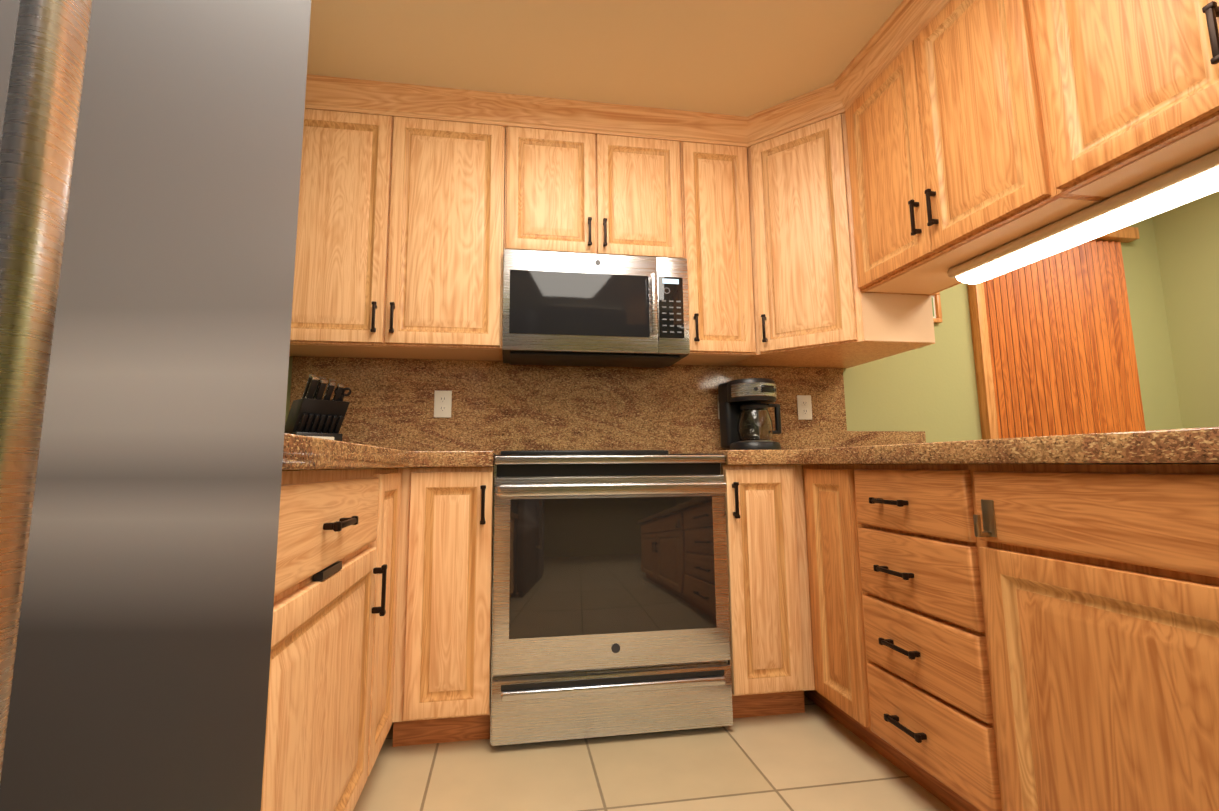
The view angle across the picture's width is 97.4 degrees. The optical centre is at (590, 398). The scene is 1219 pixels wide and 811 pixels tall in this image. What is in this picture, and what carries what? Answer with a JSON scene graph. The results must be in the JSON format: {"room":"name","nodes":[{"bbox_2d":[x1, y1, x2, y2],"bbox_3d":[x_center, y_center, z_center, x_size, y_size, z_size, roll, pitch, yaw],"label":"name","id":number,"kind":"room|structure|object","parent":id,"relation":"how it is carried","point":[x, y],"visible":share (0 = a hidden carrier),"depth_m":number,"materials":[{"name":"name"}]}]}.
{"room":"kitchen","nodes":[
{"label":"kitchen","id":0,"kind":"room"},
{"bbox_2d":[307,0,902,141],"bbox_3d":[1.331,-1.540,0.020,5.034,0.030,6.106,1,-7,-9],"label":"ceiling","id":1,"kind":"structure","parent":0,"point":[745,58],"depth_m":1.94,"materials":[{"name":"beige paint"}]},
{"bbox_2d":[305,0,949,147],"bbox_3d":[0.015,-1.295,1.398,2.252,0.100,1.809,1,-7,-9],"label":"crown molding","id":2,"kind":"structure","parent":1,"relation":"attached to","point":[903,26],"depth_m":2.19,"materials":[{"name":"brown wood"}]},
{"bbox_2d":[353,695,952,810],"bbox_3d":[1.349,0.836,-0.273,5.034,0.060,6.106,1,-7,-9],"label":"floor","id":3,"kind":"structure","parent":0,"point":[813,757],"depth_m":1.47,"materials":[{"name":"tile"}]},
{"bbox_2d":[0,0,310,810],"bbox_3d":[-0.581,-0.026,0.129,0.714,1.780,0.930,1,-7,-9],"label":"refrigerator","id":4,"kind":"object","parent":3,"relation":"on","point":[150,162],"visible":1,"depth_m":0.38,"materials":[{"name":"silver metal"}]},
{"bbox_2d":[261,468,388,810],"bbox_3d":[-0.768,0.545,0.907,0.595,0.838,0.722,1,-7,-9],"label":"base cabinet","id":5,"kind":"object","parent":3,"relation":"on","point":[330,700],"depth_m":0.96,"materials":[{"name":"brown wood"}]},
{"bbox_2d":[377,468,400,756],"bbox_3d":[-0.844,0.606,1.393,0.595,0.838,0.270,1,-7,-9],"label":"base cabinet","id":6,"kind":"object","parent":3,"relation":"on","point":[392,509],"depth_m":1.49,"materials":[{"name":"brown wood"}]},
{"bbox_2d":[392,467,493,746],"bbox_3d":[-0.495,0.667,1.915,0.290,0.838,0.689,1,-7,-9],"label":"base cabinet","id":7,"kind":"object","parent":3,"relation":"on","point":[442,666],"visible":1,"depth_m":1.62,"materials":[{"name":"brown wood"}]},
{"bbox_2d":[282,433,496,469],"bbox_3d":[-0.709,0.162,1.444,0.868,0.050,1.671,1,-7,-9],"label":"countertop","id":8,"kind":"structure","parent":7,"relation":"on","point":[300,452],"depth_m":1.09,"materials":[{"name":"stone"}]},
{"bbox_2d":[284,374,350,440],"bbox_3d":[-1.055,0.066,2.061,0.281,0.292,0.178,-6,-9,41],"label":"knife block","id":9,"kind":"object","parent":8,"relation":"on","point":[312,413],"visible":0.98,"depth_m":2.00,"materials":[{"name":"black plastic"}]},
{"bbox_2d":[490,450,732,745],"bbox_3d":[0.031,0.636,1.978,0.761,0.907,0.687,1,-7,-9],"label":"range","id":10,"kind":"object","parent":3,"relation":"on","point":[610,609],"visible":0.98,"depth_m":1.68,"materials":[{"name":"silver metal"}]},
{"bbox_2d":[721,465,814,717],"bbox_3d":[0.550,0.679,2.075,0.290,0.838,0.689,1,-7,-9],"label":"base cabinet","id":11,"kind":"object","parent":3,"relation":"on","point":[770,662],"visible":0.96,"depth_m":1.78,"materials":[{"name":"brown wood"}]},
{"bbox_2d":[677,450,789,464],"bbox_3d":[0.514,0.237,2.128,0.227,0.050,0.683,1,-7,-9],"label":"countertop","id":12,"kind":"structure","parent":11,"relation":"on","point":[732,457],"depth_m":1.79,"materials":[{"name":"stone"}]},
{"bbox_2d":[718,378,781,449],"bbox_3d":[0.710,0.077,2.356,0.241,0.316,0.253,1,-7,-9],"label":"coffee maker","id":13,"kind":"object","parent":12,"relation":"on","point":[745,419],"visible":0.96,"depth_m":2.28,"materials":[{"name":"black plastic"}]},
{"bbox_2d":[804,690,809,698],"bbox_3d":[1.093,0.686,2.164,0.846,0.838,0.678,1,-7,-9],"label":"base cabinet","id":14,"kind":"object","parent":3,"relation":"on","point":[807,693],"depth_m":1.94,"materials":[{"name":"brown wood"}]},
{"bbox_2d":[790,427,1218,463],"bbox_3d":[1.332,0.143,1.415,1.172,0.050,2.353,1,-7,-9],"label":"countertop","id":15,"kind":"structure","parent":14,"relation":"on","point":[1184,445],"depth_m":0.98,"materials":[{"name":"stone"}]},
{"bbox_2d":[1064,463,1218,463],"bbox_3d":[1.250,0.157,0.734,0.466,0.216,0.821,1,-7,-9],"label":"sink","id":16,"kind":"object","parent":15,"relation":"in","point":[1141,463],"depth_m":0.95,"materials":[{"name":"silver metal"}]},
{"bbox_2d":[802,464,857,736],"bbox_3d":[1.163,0.630,1.709,0.846,0.838,0.249,1,-7,-9],"label":"base cabinet","id":17,"kind":"object","parent":3,"relation":"on","point":[835,692],"depth_m":1.68,"materials":[{"name":"brown wood"}]},
{"bbox_2d":[842,464,985,810],"bbox_3d":[1.213,0.589,1.387,0.846,0.838,0.408,1,-7,-9],"label":"base cabinet","id":18,"kind":"object","parent":3,"relation":"on","point":[914,668],"depth_m":1.32,"materials":[{"name":"brown wood"}]},
{"bbox_2d":[954,463,1218,810],"bbox_3d":[1.319,0.504,0.698,0.846,0.838,0.997,1,-7,-9],"label":"base cabinet","id":19,"kind":"object","parent":3,"relation":"on","point":[1018,637],"depth_m":0.92,"materials":[{"name":"brown wood"}]},
{"bbox_2d":[285,217,1182,467],"bbox_3d":[0.910,-0.015,2.648,5.034,2.350,0.150,1,-7,-9],"label":"wall","id":20,"kind":"structure","parent":0,"point":[931,391],"depth_m":2.73,"materials":[{"name":"green paint"}]},
{"bbox_2d":[289,109,504,360],"bbox_3d":[-0.810,-0.671,2.223,0.886,0.966,0.315,1,-7,-9],"label":"upper cabinet","id":21,"kind":"object","parent":20,"relation":"attached to","point":[400,242],"visible":0.94,"depth_m":2.11,"materials":[{"name":"brown wood"}]},
{"bbox_2d":[504,126,682,257],"bbox_3d":[0.004,-0.860,2.373,0.757,0.565,0.315,1,-7,-9],"label":"upper cabinet","id":22,"kind":"object","parent":20,"relation":"attached to","point":[573,192],"visible":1,"depth_m":2.25,"materials":[{"name":"brown wood"}]},
{"bbox_2d":[502,249,689,367],"bbox_3d":[0.011,-0.371,2.288,0.759,0.418,0.318,1,-7,-9],"label":"over-the-range microwave","id":23,"kind":"object","parent":22,"relation":"attached to","point":[576,309],"visible":1,"depth_m":2.16,"materials":[{"name":"silver metal"}]},
{"bbox_2d":[289,356,925,454],"bbox_3d":[0.192,0.059,2.438,2.947,0.443,0.020,1,-7,-9],"label":"backsplash","id":24,"kind":"structure","parent":20,"relation":"attached to","point":[497,407],"depth_m":2.36,"materials":[{"name":"stone"}]},
{"bbox_2d":[434,391,451,417],"bbox_3d":[-0.635,0.022,2.300,0.072,0.116,0.007,1,-7,-9],"label":"electrical outlet","id":25,"kind":"object","parent":24,"relation":"attached to","point":[442,403],"visible":1,"depth_m":2.30,"materials":[{"name":"beige plastic"}]},
{"bbox_2d":[797,395,811,419],"bbox_3d":[1.020,0.041,2.554,0.072,0.116,0.007,1,-7,-9],"label":"electrical outlet","id":26,"kind":"object","parent":24,"relation":"attached to","point":[804,405],"visible":1,"depth_m":2.55,"materials":[{"name":"beige plastic"}]},
{"bbox_2d":[673,142,755,365],"bbox_3d":[0.535,-0.655,2.429,0.309,0.966,0.315,1,-7,-9],"label":"upper cabinet","id":27,"kind":"object","parent":20,"relation":"attached to","point":[716,234],"visible":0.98,"depth_m":2.31,"materials":[{"name":"brown wood"}]},
{"bbox_2d":[732,113,934,367],"bbox_3d":[1.003,-0.666,2.380,0.607,0.964,0.558,1,-7,-9],"label":"upper cabinet","id":28,"kind":"object","parent":20,"relation":"attached to","point":[814,307],"visible":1,"depth_m":2.19,"materials":[{"name":"brown wood"}]},
{"bbox_2d":[931,292,942,322],"bbox_3d":[1.730,-0.411,2.736,0.133,0.293,0.022,1,-7,-9],"label":"picture frame","id":29,"kind":"object","parent":20,"relation":"attached to","point":[936,308],"visible":0.33,"depth_m":2.75,"materials":[{"name":"beige wood"}]},
{"bbox_2d":[845,0,1105,294],"bbox_3d":[1.224,-0.840,1.766,0.361,0.772,0.755,1,-7,-9],"label":"upper cabinet","id":30,"kind":"object","parent":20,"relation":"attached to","point":[949,152],"visible":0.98,"depth_m":1.64,"materials":[{"name":"brown wood"}]},
{"bbox_2d":[948,149,1218,283],"bbox_3d":[1.342,-0.463,1.429,0.140,0.058,0.830,1,-7,-9],"label":"under-cabinet light","id":31,"kind":"object","parent":30,"relation":"attached to","point":[1195,179],"visible":1,"depth_m":1.37,"materials":[{"name":"beige plastic"}]},
{"bbox_2d":[967,227,1145,439],"bbox_3d":[2.501,0.104,2.770,1.050,2.120,0.062,1,-7,-9],"label":"vertical blinds","id":32,"kind":"object","parent":20,"relation":"attached to","point":[1053,346],"visible":0.33,"depth_m":2.83,"materials":[{"name":"brown wood"}]},
{"bbox_2d":[1033,0,1218,198],"bbox_3d":[1.339,-0.932,1.022,0.361,0.772,0.758,1,-7,-9],"label":"upper cabinet","id":33,"kind":"object","parent":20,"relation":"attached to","point":[1131,90],"visible":1,"depth_m":1.18,"materials":[{"name":"brown wood"}]},
{"bbox_2d":[1152,191,1218,428],"bbox_3d":[3.727,-0.351,0.090,0.150,2.350,5.806,1,-7,-9],"label":"wall","id":34,"kind":"structure","parent":0,"point":[1187,238],"depth_m":2.87,"materials":[{"name":"green paint"}]}
]}

